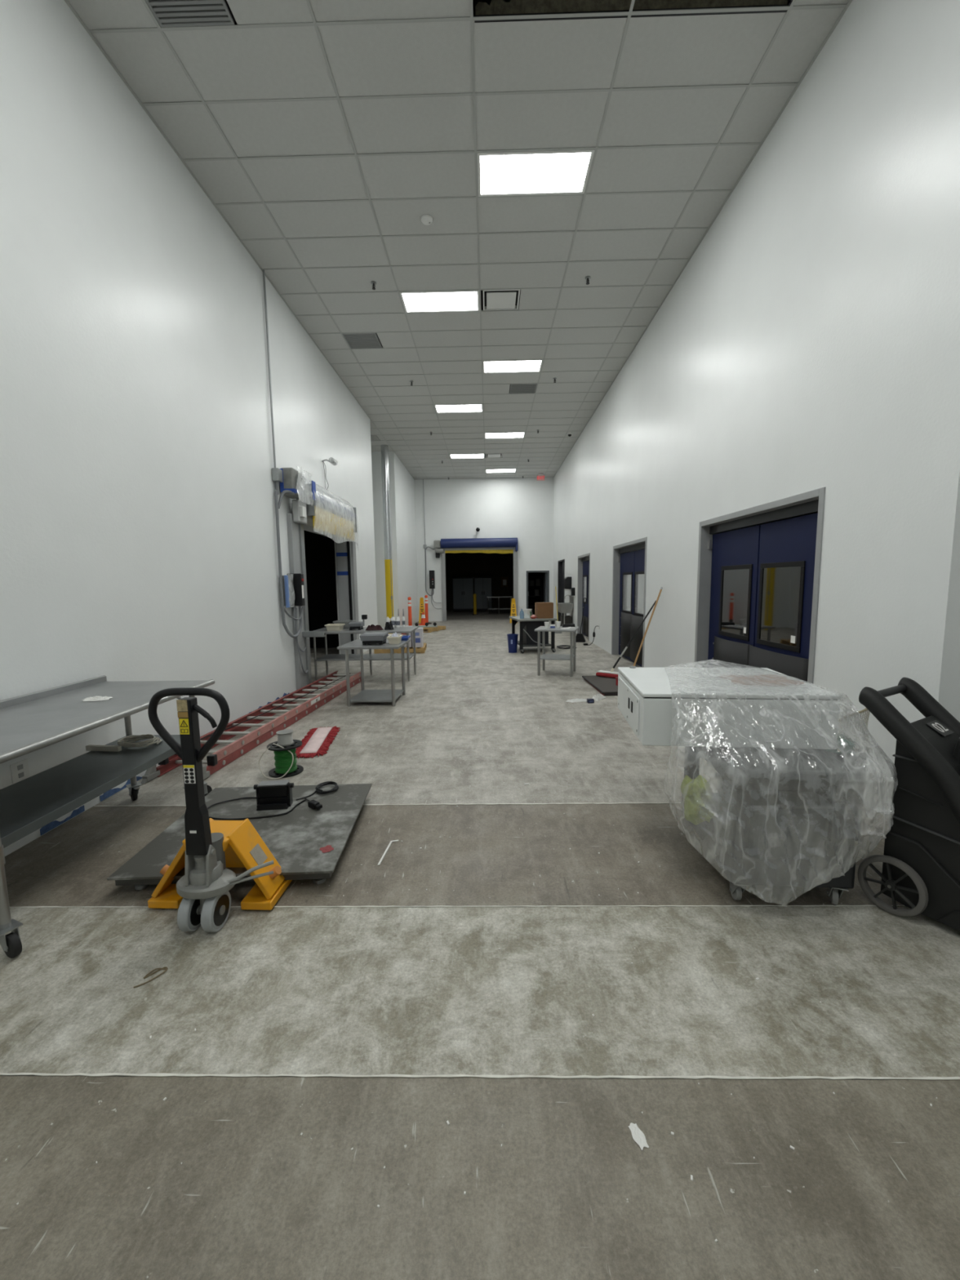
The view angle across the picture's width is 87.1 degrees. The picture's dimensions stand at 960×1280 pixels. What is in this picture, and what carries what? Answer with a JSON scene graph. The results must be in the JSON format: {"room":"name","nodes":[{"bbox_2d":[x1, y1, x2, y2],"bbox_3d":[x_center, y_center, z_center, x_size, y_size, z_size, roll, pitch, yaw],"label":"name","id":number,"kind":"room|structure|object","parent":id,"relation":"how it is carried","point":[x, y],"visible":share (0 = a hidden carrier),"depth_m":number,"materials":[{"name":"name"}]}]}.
{"room":"warehouse corridor","nodes":[
{"label":"warehouse corridor","id":0,"kind":"room"},
{"bbox_2d":[0,0,417,856],"bbox_3d":[-3.137,-2.796,9.294,0.350,6.900,25.000,-1,7,1],"label":"wall","id":1,"kind":"structure","parent":0,"point":[138,531],"depth_m":4.43,"materials":[{"name":"paint"}]},
{"bbox_2d":[9,758,29,783],"bbox_3d":[-3.024,0.862,3.323,0.011,0.125,0.120,-1,7,1],"label":"wall outlet","id":2,"kind":"object","parent":1,"relation":"attached to","point":[20,771],"visible":1,"depth_m":3.32,"materials":[{"name":"white plastic"}]},
{"bbox_2d":[40,804,84,835],"bbox_3d":[-3.014,1.289,3.655,0.006,0.067,0.380,-1,7,1],"label":"tape","id":3,"kind":"object","parent":1,"relation":"attached to","point":[51,825],"visible":0.91,"depth_m":3.60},
{"bbox_2d":[99,776,142,801],"bbox_3d":[-3.003,1.217,4.285,0.006,0.066,0.570,-1,7,1],"label":"tape","id":4,"kind":"object","parent":1,"relation":"attached to","point":[111,792],"visible":0.64,"depth_m":4.14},
{"bbox_2d":[262,269,308,674],"bbox_3d":[-2.835,-2.288,7.615,0.247,5.790,0.754,0,7,8],"label":"conduit","id":5,"kind":"object","parent":1,"relation":"attached to","point":[277,473],"visible":0.96,"depth_m":7.35,"materials":[{"name":"grey"}]},
{"bbox_2d":[282,573,294,608],"bbox_3d":[-2.902,-0.741,7.606,0.135,0.500,0.240,-1,7,1],"label":"box","id":6,"kind":"object","parent":1,"relation":"attached to","point":[286,580],"visible":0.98,"depth_m":7.51,"materials":[{"name":"blue"}]},
{"bbox_2d":[286,573,305,606],"bbox_3d":[-2.846,-0.779,7.844,0.240,0.500,0.125,-1,7,1],"label":"control box","id":7,"kind":"object","parent":1,"relation":"attached to","point":[297,580],"visible":0.87,"depth_m":7.79,"materials":[{"name":"black plastic"}]},
{"bbox_2d":[280,466,359,689],"bbox_3d":[-2.811,-1.108,9.673,0.558,3.450,4.070,-1,7,-4],"label":"door","id":8,"kind":"structure","parent":1,"relation":"in","point":[330,517],"depth_m":8.39,"materials":[{"name":"grey paint"}]},
{"bbox_2d":[321,457,336,489],"bbox_3d":[-2.835,-3.126,9.543,0.258,0.576,0.260,-1,7,1],"label":"camera","id":9,"kind":"object","parent":1,"relation":"attached to","point":[331,460],"visible":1,"depth_m":9.47,"materials":[{"name":"white plastic"}]},
{"bbox_2d":[303,451,386,648],"bbox_3d":[-5.242,-3.076,11.955,3.950,6.900,11.080,-1,7,1],"label":"wall","id":10,"kind":"structure","parent":0,"point":[320,562],"depth_m":13.38,"materials":[{"name":"black"}]},
{"bbox_2d":[64,0,852,479],"bbox_3d":[-0.004,-5.873,8.884,9.000,0.976,25.400,-1,7,1],"label":"ceiling","id":11,"kind":"structure","parent":0,"point":[322,134],"depth_m":5.18,"materials":[{"name":"grey"}]},
{"bbox_2d":[145,0,234,27],"bbox_3d":[-2.204,-4.763,3.647,0.580,0.028,0.580,-1,7,1],"label":"ceiling vent","id":12,"kind":"object","parent":11,"relation":"in","point":[168,13],"visible":1,"depth_m":3.85,"materials":[{"name":"grey"}]},
{"bbox_2d":[342,333,382,348],"bbox_3d":[-2.111,-5.396,9.099,0.580,0.028,0.580,-1,7,1],"label":"ceiling vent","id":13,"kind":"object","parent":11,"relation":"in","point":[355,340],"visible":1,"depth_m":9.09,"materials":[{"name":"grey"}]},
{"bbox_2d":[421,214,432,225],"bbox_3d":[-0.636,-5.028,6.063,0.140,0.050,0.140,-1,7,1],"label":"smoke detector","id":14,"kind":"object","parent":11,"relation":"attached to","point":[426,220],"visible":1,"depth_m":6.03,"materials":[{"name":"white plastic"}]},
{"bbox_2d":[399,290,479,312],"bbox_3d":[-0.607,-5.288,7.858,1.192,0.066,0.582,-1,7,1],"label":"ceiling light","id":15,"kind":"object","parent":11,"relation":"attached to","point":[454,300],"visible":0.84,"depth_m":7.86,"materials":[{"name":"white plastic"}]},
{"bbox_2d":[434,403,483,413],"bbox_3d":[-0.525,-5.851,12.705,1.192,0.066,0.582,-1,7,1],"label":"ceiling light","id":16,"kind":"object","parent":11,"relation":"attached to","point":[474,407],"visible":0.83,"depth_m":12.72,"materials":[{"name":"white plastic"}]},
{"bbox_2d":[449,453,484,458],"bbox_3d":[-0.442,-6.413,17.551,1.192,0.066,0.582,-1,7,1],"label":"ceiling light","id":17,"kind":"object","parent":11,"relation":"attached to","point":[462,455],"visible":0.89,"depth_m":17.56,"materials":[{"name":"white plastic"}]},
{"bbox_2d":[485,468,515,472],"bbox_3d":[0.819,-6.708,19.952,1.192,0.066,0.582,-1,7,1],"label":"ceiling light","id":18,"kind":"object","parent":11,"relation":"attached to","point":[503,470],"visible":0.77,"depth_m":19.97,"materials":[{"name":"white plastic"}]},
{"bbox_2d":[483,289,519,310],"bbox_3d":[0.328,-5.297,7.841,0.560,0.070,0.560,-1,7,1],"label":"ceiling vent","id":19,"kind":"object","parent":11,"relation":"in","point":[493,300],"visible":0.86,"depth_m":7.82,"materials":[{"name":"grey"}]},
{"bbox_2d":[484,432,524,438],"bbox_3d":[0.736,-6.146,15.106,1.192,0.066,0.582,-1,7,1],"label":"ceiling light","id":20,"kind":"object","parent":11,"relation":"attached to","point":[487,435],"visible":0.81,"depth_m":15.13,"materials":[{"name":"white plastic"}]},
{"bbox_2d":[482,360,542,373],"bbox_3d":[0.654,-5.583,10.259,1.192,0.066,0.582,-1,7,1],"label":"ceiling light","id":21,"kind":"object","parent":11,"relation":"attached to","point":[511,366],"visible":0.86,"depth_m":10.27,"materials":[{"name":"white plastic"}]},
{"bbox_2d":[509,382,537,394],"bbox_3d":[0.975,-5.712,11.467,0.580,0.028,0.580,-1,7,1],"label":"ceiling vent","id":22,"kind":"object","parent":11,"relation":"in","point":[529,388],"visible":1,"depth_m":11.48,"materials":[{"name":"grey"}]},
{"bbox_2d":[476,149,595,196],"bbox_3d":[0.571,-5.021,5.412,1.192,0.066,0.582,-1,7,1],"label":"ceiling light","id":23,"kind":"object","parent":11,"relation":"attached to","point":[561,171],"visible":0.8,"depth_m":5.40,"materials":[{"name":"white plastic"}]},
{"bbox_2d":[0,608,959,1279],"bbox_3d":[0.177,0.799,9.151,16.000,0.303,44.800,-1,7,1],"label":"floor","id":24,"kind":"structure","parent":0,"point":[353,1036],"depth_m":1.90,"materials":[{"name":"grey"}]},
{"bbox_2d":[0,675,214,958],"bbox_3d":[-2.557,0.883,3.110,0.902,0.998,1.968,-1,7,1],"label":"work table","id":25,"kind":"object","parent":24,"relation":"on","point":[33,722],"depth_m":3.09,"materials":[{"name":"silver metal"}]},
{"bbox_2d":[0,675,106,709],"bbox_3d":[-3.006,0.433,3.062,0.017,0.080,1.960,-1,7,1],"label":"backsplash","id":26,"kind":"structure","parent":25,"relation":"attached to","point":[25,698],"depth_m":3.52,"materials":[{"name":"silver metal"}]},
{"bbox_2d":[0,734,181,848],"bbox_3d":[-2.575,0.903,3.134,0.575,0.055,1.910,-1,7,1],"label":"shelf","id":27,"kind":"object","parent":25,"relation":"attached to","point":[28,805],"depth_m":3.08,"materials":[{"name":"metal"}]},
{"bbox_2d":[81,696,112,701],"bbox_3d":[-2.564,0.388,3.381,0.176,0.021,0.110,-1,7,1],"label":"paper scrap","id":28,"kind":"object","parent":25,"relation":"on","point":[94,698],"visible":1,"depth_m":3.36,"materials":[{"name":"white"}]},
{"bbox_2d":[85,744,121,751],"bbox_3d":[-2.753,0.791,3.696,0.260,0.036,0.030,0,7,7],"label":"wood block","id":29,"kind":"object","parent":25,"relation":"on","point":[90,747],"visible":1,"depth_m":3.68,"materials":[{"name":"beige wood"}]},
{"bbox_2d":[133,966,168,987],"bbox_3d":[-1.441,1.470,2.208,0.057,0.008,0.136,4,8,34],"label":"scrap","id":30,"kind":"object","parent":24,"relation":"on","point":[165,967],"visible":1,"depth_m":2.22,"materials":[{"name":"brown"}]},
{"bbox_2d":[147,687,292,932],"bbox_3d":[-1.392,0.765,3.031,0.692,1.220,1.345,0,7,3],"label":"jack","id":31,"kind":"object","parent":24,"relation":"on","point":[202,896],"visible":0.95,"depth_m":2.46,"materials":[{"name":"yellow metal"}]},
{"bbox_2d":[106,783,372,889],"bbox_3d":[-1.444,1.278,3.385,1.220,0.122,1.220,-1,7,-2],"label":"platform","id":32,"kind":"object","parent":24,"relation":"on","point":[295,838],"visible":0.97,"depth_m":3.22,"materials":[{"name":"grey"}]},
{"bbox_2d":[207,796,306,820],"bbox_3d":[-1.606,1.189,3.579,0.659,0.011,0.354,-1,7,1],"label":"cable","id":33,"kind":"object","parent":32,"relation":"on","point":[301,802],"visible":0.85,"depth_m":3.46,"materials":[{"name":"black plastic"}]},
{"bbox_2d":[253,779,293,810],"bbox_3d":[-1.471,1.103,3.614,0.270,0.172,0.145,-1,7,-5],"label":"indicator","id":34,"kind":"object","parent":32,"relation":"on","point":[270,794],"visible":1,"depth_m":3.58,"materials":[{"name":"black plastic"}]},
{"bbox_2d":[303,797,322,809],"bbox_3d":[-1.220,1.162,3.624,0.258,0.045,0.058,6,9,44],"label":"power adapter","id":35,"kind":"object","parent":32,"relation":"on","point":[313,804],"visible":1,"depth_m":3.56,"materials":[{"name":"black plastic"}]},
{"bbox_2d":[295,781,338,799],"bbox_3d":[-1.206,1.144,3.819,0.174,0.034,0.337,2,7,24],"label":"coiled cord","id":36,"kind":"object","parent":32,"relation":"on","point":[318,790],"visible":1,"depth_m":3.85,"materials":[{"name":"black plastic"}]},
{"bbox_2d":[319,844,333,853],"bbox_3d":[-0.916,1.248,3.020,0.074,0.005,0.077,-6,8,-39],"label":"scrap","id":37,"kind":"object","parent":32,"relation":"on","point":[327,848],"visible":1,"depth_m":3.01,"materials":[{"name":"red"}]},
{"bbox_2d":[141,671,360,783],"bbox_3d":[-2.485,0.864,6.608,0.540,0.221,4.608,0,7,5],"label":"ladder","id":38,"kind":"object","parent":24,"relation":"on","point":[330,686],"visible":0.86,"depth_m":5.85,"materials":[{"name":"red"}]},
{"bbox_2d":[257,739,303,778],"bbox_3d":[-1.787,1.058,4.580,0.336,0.292,0.326,-1,7,1],"label":"spool","id":39,"kind":"object","parent":24,"relation":"on","point":[286,761],"visible":0.92,"depth_m":4.52,"materials":[{"name":"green plastic"}]},
{"bbox_2d":[275,728,293,746],"bbox_3d":[-1.771,0.887,4.593,0.150,0.113,0.150,-1,7,1],"label":"spool","id":40,"kind":"object","parent":39,"relation":"on","point":[285,738],"visible":1,"depth_m":4.55,"materials":[{"name":"white plastic"}]},
{"bbox_2d":[295,725,340,758],"bbox_3d":[-1.759,1.084,5.463,0.357,0.040,1.043,-1,7,-6],"label":"pad","id":41,"kind":"object","parent":24,"relation":"on","point":[317,741],"visible":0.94,"depth_m":5.37,"materials":[{"name":"red"}]},
{"bbox_2d":[312,626,418,681],"bbox_3d":[-2.032,0.246,9.044,1.760,0.885,0.920,-1,7,1],"label":"work table","id":42,"kind":"object","parent":24,"relation":"on","point":[406,629],"visible":0.88,"depth_m":8.83,"materials":[{"name":"silver metal"}]},
{"bbox_2d":[324,623,345,631],"bbox_3d":[-2.541,-0.224,8.857,0.288,0.104,0.248,-1,7,1],"label":"plastic tray","id":43,"kind":"object","parent":42,"relation":"on","point":[330,627],"visible":1,"depth_m":8.76,"materials":[{"name":"beige"}]},
{"bbox_2d":[333,620,355,628],"bbox_3d":[-2.474,-0.284,9.232,0.348,0.134,0.268,-1,7,1],"label":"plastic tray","id":44,"kind":"object","parent":42,"relation":"on","point":[346,622],"visible":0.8,"depth_m":9.12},
{"bbox_2d":[348,614,367,630],"bbox_3d":[-2.162,-0.315,8.961,0.275,0.250,0.280,-1,7,1],"label":"scale","id":45,"kind":"object","parent":42,"relation":"on","point":[356,624],"visible":1,"depth_m":8.85,"materials":[{"name":"black plastic"}]},
{"bbox_2d":[315,653,414,661],"bbox_3d":[-2.031,0.305,9.036,1.640,0.030,0.630,-1,7,1],"label":"shelf","id":46,"kind":"object","parent":42,"relation":"attached to","point":[327,657],"depth_m":8.91,"materials":[{"name":"metal"}]},
{"bbox_2d":[365,624,382,630],"bbox_3d":[-1.842,-0.225,8.785,0.324,0.101,0.176,-1,7,1],"label":"gloves","id":47,"kind":"object","parent":42,"relation":"on","point":[372,627],"visible":1,"depth_m":8.73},
{"bbox_2d":[337,639,410,706],"bbox_3d":[-1.491,0.458,7.328,0.840,0.845,0.920,0,7,3],"label":"work table","id":48,"kind":"object","parent":24,"relation":"on","point":[364,695],"visible":0.98,"depth_m":7.07,"materials":[{"name":"silver metal"}]},
{"bbox_2d":[360,631,388,644],"bbox_3d":[-1.490,-0.021,7.131,0.330,0.150,0.340,-1,7,1],"label":"scale","id":49,"kind":"object","parent":48,"relation":"on","point":[380,637],"visible":0.99,"depth_m":6.98,"materials":[{"name":"black plastic"}]},
{"bbox_2d":[350,689,403,702],"bbox_3d":[-1.492,0.809,7.359,0.630,0.030,0.700,0,7,3],"label":"shelf","id":50,"kind":"object","parent":48,"relation":"attached to","point":[364,695],"depth_m":7.26,"materials":[{"name":"metal"}]},
{"bbox_2d":[386,634,403,644],"bbox_3d":[-1.208,-0.009,7.188,0.178,0.104,0.288,-1,7,1],"label":"plastic tray","id":51,"kind":"object","parent":48,"relation":"on","point":[392,640],"visible":0.95,"depth_m":7.08,"materials":[{"name":"beige"}]},
{"bbox_2d":[380,444,393,634],"bbox_3d":[-2.996,-3.182,16.395,0.380,6.030,0.380,-1,7,1],"label":"structural column","id":52,"kind":"structure","parent":24,"relation":"on","point":[384,451],"depth_m":16.27,"materials":[{"name":"paint"}]},
{"bbox_2d":[377,840,398,865],"bbox_3d":[-0.596,1.344,3.209,0.051,0.006,0.304,1,7,14],"label":"trim strip","id":53,"kind":"object","parent":24,"relation":"on","point":[393,841],"visible":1,"depth_m":3.21,"materials":[{"name":"white plastic"}]},
{"bbox_2d":[373,643,426,653],"bbox_3d":[-1.966,0.210,12.643,1.200,0.127,1.000,-1,7,-3],"label":"wooden pallet","id":54,"kind":"object","parent":24,"relation":"on","point":[422,650],"visible":0.43,"depth_m":12.15,"materials":[{"name":"brown wood"}]},
{"bbox_2d":[412,627,423,647],"bbox_3d":[-1.524,-0.065,12.402,0.240,0.460,0.302,-1,7,-2],"label":"printed box","id":55,"kind":"object","parent":54,"relation":"on","point":[419,632],"visible":0.63,"depth_m":12.26,"materials":[{"name":"grey"}]},
{"bbox_2d":[407,596,412,626],"bbox_3d":[-2.554,-0.980,18.406,0.370,1.180,0.370,2,7,23],"label":"delineator post","id":56,"kind":"object","parent":24,"relation":"on","point":[410,620],"visible":0.84,"depth_m":18.35,"materials":[{"name":"orange plastic"}]},
{"bbox_2d":[418,597,425,623],"bbox_3d":[-2.427,-1.243,21.142,0.299,1.072,0.282,-2,7,-7],"label":"sign","id":57,"kind":"object","parent":24,"relation":"on","point":[421,599],"visible":0.79,"depth_m":21.08,"materials":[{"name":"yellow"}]},
{"bbox_2d":[424,595,431,623],"bbox_3d":[-2.195,-1.254,20.734,0.370,1.180,0.370,2,7,23],"label":"delineator post","id":58,"kind":"object","parent":24,"relation":"on","point":[425,596],"visible":0.89,"depth_m":20.68,"materials":[{"name":"orange plastic"}]},
{"bbox_2d":[422,625,445,632],"bbox_3d":[-1.927,-0.395,17.859,1.000,0.127,1.200,2,7,23],"label":"wooden pallet","id":59,"kind":"object","parent":24,"relation":"on","point":[429,629],"visible":0.48,"depth_m":17.60,"materials":[{"name":"brown wood"}]},
{"bbox_2d":[452,577,473,611],"bbox_3d":[-0.958,-2.619,29.024,1.180,1.950,0.575,-1,7,1],"label":"storage cabinet","id":60,"kind":"object","parent":24,"relation":"on","point":[463,587],"visible":0.92,"depth_m":28.76,"materials":[{"name":"black"}]},
{"bbox_2d":[472,593,477,614],"bbox_3d":[-0.261,-1.859,26.168,0.280,1.080,0.280,-1,7,1],"label":"bollard","id":61,"kind":"object","parent":24,"relation":"on","point":[474,594],"visible":0.99,"depth_m":26.11,"materials":[{"name":"yellow"}]},
{"bbox_2d":[16,689,937,1242],"bbox_3d":[-0.019,1.169,4.670,4.088,0.003,6.937,-1,7,1],"label":"crumbs","id":62,"kind":"object","parent":24,"relation":"on","point":[757,978],"visible":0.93,"depth_m":1.63,"materials":[{"name":"white paper"}]},
{"bbox_2d":[474,577,492,611],"bbox_3d":[0.182,-2.632,29.004,1.000,1.950,0.575,-1,7,1],"label":"storage cabinet","id":63,"kind":"object","parent":24,"relation":"on","point":[482,585],"visible":0.76,"depth_m":28.73,"materials":[{"name":"black"}]},
{"bbox_2d":[486,595,512,613],"bbox_3d":[1.026,-1.831,26.552,1.320,0.900,0.700,-1,7,1],"label":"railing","id":64,"kind":"object","parent":24,"relation":"on","point":[510,597],"visible":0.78,"depth_m":26.29,"materials":[{"name":"silver metal"}]},
{"bbox_2d":[506,633,518,653],"bbox_3d":[0.783,0.081,12.098,0.272,0.435,0.272,-1,7,1],"label":"waste bin","id":65,"kind":"object","parent":24,"relation":"on","point":[512,637],"visible":1,"depth_m":12.01,"materials":[{"name":"blue plastic"}]},
{"bbox_2d":[509,598,517,622],"bbox_3d":[1.364,-1.193,20.579,0.299,1.000,0.282,-1,7,1],"label":"sign","id":66,"kind":"object","parent":24,"relation":"on","point":[513,613],"visible":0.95,"depth_m":20.52,"materials":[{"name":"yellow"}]},
{"bbox_2d":[509,616,557,653],"bbox_3d":[1.286,-0.149,12.395,0.940,0.810,1.160,-2,7,-7],"label":"workbench","id":67,"kind":"object","parent":24,"relation":"on","point":[527,634],"visible":0.62,"depth_m":11.97,"materials":[{"name":"black metal"}]},
{"bbox_2d":[517,640,551,647],"bbox_3d":[1.289,0.084,12.422,0.720,0.040,0.960,-2,7,-7],"label":"shelf","id":68,"kind":"object","parent":67,"relation":"attached to","point":[525,644],"depth_m":12.01,"materials":[{"name":"grey"}]},
{"bbox_2d":[534,602,553,618],"bbox_3d":[1.531,-0.709,12.062,0.396,0.370,0.268,-1,7,-5],"label":"cardboard box","id":69,"kind":"object","parent":67,"relation":"on","point":[542,610],"visible":0.91,"depth_m":11.93,"materials":[{"name":"beige"}]},
{"bbox_2d":[528,574,542,606],"bbox_3d":[2.599,-2.326,25.864,1.140,2.000,0.440,-1,7,1],"label":"storage rack","id":70,"kind":"object","parent":24,"relation":"on","point":[540,576],"visible":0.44,"depth_m":25.65,"materials":[{"name":"black metal"}]},
{"bbox_2d":[534,626,578,676],"bbox_3d":[1.413,0.197,9.262,0.720,0.840,0.680,1,7,16],"label":"work table","id":71,"kind":"object","parent":24,"relation":"on","point":[571,657],"visible":0.99,"depth_m":9.08,"materials":[{"name":"silver metal"}]},
{"bbox_2d":[540,653,574,660],"bbox_3d":[1.414,0.311,9.275,0.580,0.030,0.560,1,7,16],"label":"shelf","id":72,"kind":"object","parent":71,"relation":"attached to","point":[544,656],"depth_m":9.18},
{"bbox_2d":[575,597,586,642],"bbox_3d":[2.767,-0.553,13.927,0.303,1.220,0.192,2,7,21],"label":"dustpan","id":73,"kind":"object","parent":24,"relation":"on","point":[580,637],"visible":0.91,"depth_m":13.90,"materials":[{"name":"black plastic"}]},
{"bbox_2d":[583,678,617,696],"bbox_3d":[2.243,0.729,8.091,0.870,0.030,1.300,-1,7,-1],"label":"floor mat","id":74,"kind":"object","parent":24,"relation":"on","point":[603,694],"visible":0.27,"depth_m":7.47,"materials":[{"name":"black"}]},
{"bbox_2d":[582,675,617,693],"bbox_3d":[2.214,0.696,8.118,0.850,0.022,1.300,-1,7,-2],"label":"floor mat","id":75,"kind":"object","parent":74,"relation":"on","point":[603,684],"visible":0.51,"depth_m":8.10,"materials":[{"name":"black rubber"}]},
{"bbox_2d":[595,600,656,678],"bbox_3d":[2.440,-0.009,8.435,0.969,1.285,0.361,1,7,15],"label":"mop","id":76,"kind":"object","parent":75,"relation":"on","point":[611,673],"visible":0.71,"depth_m":8.52,"materials":[{"name":"white plastic"}]},
{"bbox_2d":[615,586,662,685],"bbox_3d":[2.593,-0.048,7.785,0.929,1.511,0.468,-4,7,-24],"label":"push broom","id":77,"kind":"object","parent":75,"relation":"on","point":[661,588],"visible":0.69,"depth_m":7.91,"materials":[{"name":"brown wood"}]},
{"bbox_2d":[628,1122,648,1150],"bbox_3d":[0.486,1.521,1.553,0.039,0.006,0.077,-3,7,-16],"label":"paper scrap","id":78,"kind":"object","parent":24,"relation":"on","point":[637,1135],"visible":1,"depth_m":1.55,"materials":[{"name":"white paper"}]},
{"bbox_2d":[681,746,862,904],"bbox_3d":[1.639,0.972,2.975,0.624,0.740,0.879,0,7,5],"label":"utility cart","id":79,"kind":"object","parent":24,"relation":"on","point":[801,771],"visible":0.61,"depth_m":2.58,"materials":[{"name":"black"}]},
{"bbox_2d":[617,666,841,749],"bbox_3d":[1.502,0.401,3.283,1.064,0.318,0.898,0,7,6],"label":"enclosure","id":80,"kind":"object","parent":79,"relation":"on","point":[645,700],"visible":0.98,"depth_m":2.86,"materials":[{"name":"white metal"}]},
{"bbox_2d":[722,674,804,684],"bbox_3d":[1.782,0.253,3.201,0.435,0.005,0.373,-1,7,1],"label":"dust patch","id":81,"kind":"object","parent":80,"relation":"on","point":[737,680],"visible":0.48,"depth_m":3.20,"materials":[{"name":"grey"}]},
{"bbox_2d":[663,659,897,902],"bbox_3d":[1.611,0.731,3.077,1.110,1.036,1.322,-1,7,1],"label":"plastic sheet","id":82,"kind":"object","parent":80,"relation":"on","point":[857,785],"visible":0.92,"depth_m":2.69,"materials":[{"name":"white"}]},
{"bbox_2d":[680,774,715,825],"bbox_3d":[1.195,0.877,2.718,0.156,0.255,0.179,-3,7,-17],"label":"cloth","id":83,"kind":"object","parent":82,"relation":"hanging from","point":[697,810],"visible":0.91,"depth_m":2.71,"materials":[{"name":"fabric"}]},
{"bbox_2d":[681,792,855,888],"bbox_3d":[1.628,1.143,2.985,0.600,0.140,0.840,0,7,5],"label":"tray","id":84,"kind":"object","parent":79,"relation":"on","point":[740,869],"depth_m":2.58,"materials":[{"name":"plastic"}]},
{"bbox_2d":[714,772,833,860],"bbox_3d":[1.624,1.014,2.849,0.420,0.385,0.460,-1,7,1],"label":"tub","id":85,"kind":"object","parent":79,"relation":"in","point":[808,811],"visible":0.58,"depth_m":2.63,"materials":[{"name":"grey"}]},
{"bbox_2d":[691,746,862,792],"bbox_3d":[1.622,0.658,2.928,0.600,0.105,0.840,0,7,5],"label":"tray","id":86,"kind":"object","parent":79,"relation":"on","point":[801,771],"depth_m":2.64,"materials":[{"name":"plastic"}]},
{"bbox_2d":[814,707,872,840],"bbox_3d":[2.300,0.839,3.245,0.300,0.926,0.270,-1,7,1],"label":"net bag","id":87,"kind":"object","parent":79,"relation":"on","point":[844,743],"visible":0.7,"depth_m":3.19,"materials":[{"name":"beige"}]},
{"bbox_2d":[857,677,959,930],"bbox_3d":[2.494,0.838,2.339,0.598,1.130,1.140,-5,8,-31],"label":"machine","id":88,"kind":"object","parent":24,"relation":"on","point":[920,858],"visible":1,"depth_m":2.49,"materials":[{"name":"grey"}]},
{"bbox_2d":[414,477,553,621],"bbox_3d":[0.351,-4.288,21.773,9.200,6.900,0.250,-1,7,1],"label":"wall","id":89,"kind":"structure","parent":0,"point":[522,508],"depth_m":21.55,"materials":[{"name":"paint"}]},
{"bbox_2d":[422,479,441,608],"bbox_3d":[-2.074,-4.065,21.576,0.714,5.494,0.226,0,7,6],"label":"conduit","id":90,"kind":"object","parent":89,"relation":"attached to","point":[424,545],"visible":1,"depth_m":21.72,"materials":[{"name":"grey"}]},
{"bbox_2d":[429,570,435,588],"bbox_3d":[-2.053,-2.590,21.644,0.220,0.780,0.160,-1,7,1],"label":"control box","id":91,"kind":"object","parent":89,"relation":"attached to","point":[432,576],"visible":1,"depth_m":21.59,"materials":[{"name":"black plastic"}]},
{"bbox_2d":[433,537,517,621],"bbox_3d":[-0.158,-2.557,21.584,3.550,3.519,0.539,-1,7,1],"label":"door","id":92,"kind":"structure","parent":89,"relation":"in","point":[486,545],"depth_m":21.59,"materials":[{"name":"grey paint"}]},
{"bbox_2d":[526,570,549,608],"bbox_3d":[2.509,-1.992,22.423,0.990,2.130,1.115,-1,7,1],"label":"door","id":93,"kind":"structure","parent":89,"relation":"in","point":[546,575],"depth_m":21.88,"materials":[{"name":"grey"}]},
{"bbox_2d":[444,552,545,610],"bbox_3d":[0.439,-3.642,26.176,9.200,4.600,8.350,-1,7,1],"label":"wall","id":94,"kind":"structure","parent":0,"point":[495,566],"depth_m":30.13,"materials":[{"name":"brown"}]},
{"bbox_2d":[626,573,644,613],"bbox_3d":[4.874,-1.586,13.124,3.100,3.400,9.800,-1,7,1],"label":"wall","id":95,"kind":"structure","parent":0,"point":[641,576],"depth_m":17.84,"materials":[{"name":"paint"}]},
{"bbox_2d":[553,0,959,819],"bbox_3d":[3.138,-3.220,12.229,0.300,6.900,18.860,-1,7,1],"label":"wall","id":96,"kind":"structure","parent":0,"point":[809,340],"depth_m":4.04,"materials":[{"name":"paint"}]},
{"bbox_2d":[557,559,564,621],"bbox_3d":[3.289,-1.847,19.565,0.300,2.480,1.800,-1,7,1],"label":"door","id":97,"kind":"structure","parent":96,"relation":"in","point":[561,575],"depth_m":20.30,"materials":[{"name":"black"}]},
{"bbox_2d":[557,595,573,626],"bbox_3d":[2.878,-0.915,17.062,0.470,1.216,0.800,-1,7,1],"label":"sink","id":98,"kind":"object","parent":96,"relation":"attached to","point":[563,607],"visible":0.87,"depth_m":16.83,"materials":[{"name":"silver metal"}]},
{"bbox_2d":[557,602,573,613],"bbox_3d":[2.871,-1.083,17.043,0.460,0.312,0.800,-1,7,1],"label":"basin","id":99,"kind":"object","parent":98,"relation":"in","point":[563,607],"depth_m":16.70,"materials":[{"name":"silver metal"}]},
{"bbox_2d":[563,576,571,591],"bbox_3d":[2.975,-1.916,17.196,0.239,0.470,0.340,-1,7,1],"label":"dispenser","id":100,"kind":"object","parent":96,"relation":"attached to","point":[567,580],"visible":0.97,"depth_m":17.03,"materials":[{"name":"black plastic"}]},
{"bbox_2d":[577,552,590,640],"bbox_3d":[3.204,-1.292,14.959,0.312,2.440,1.880,-1,7,1],"label":"door","id":101,"kind":"structure","parent":96,"relation":"in","point":[584,561],"depth_m":15.61,"materials":[{"name":"grey paint"}]},
{"bbox_2d":[611,537,647,666],"bbox_3d":[3.124,-0.744,10.231,0.312,2.440,2.400,-1,7,1],"label":"door","id":102,"kind":"structure","parent":96,"relation":"in","point":[628,557],"depth_m":10.49,"materials":[{"name":"grey paint"}]},
{"bbox_2d":[693,486,826,684],"bbox_3d":[3.044,-0.202,5.563,0.312,2.440,2.500,-1,7,1],"label":"door","id":103,"kind":"structure","parent":96,"relation":"in","point":[758,575],"depth_m":5.35,"materials":[{"name":"blue paint"}]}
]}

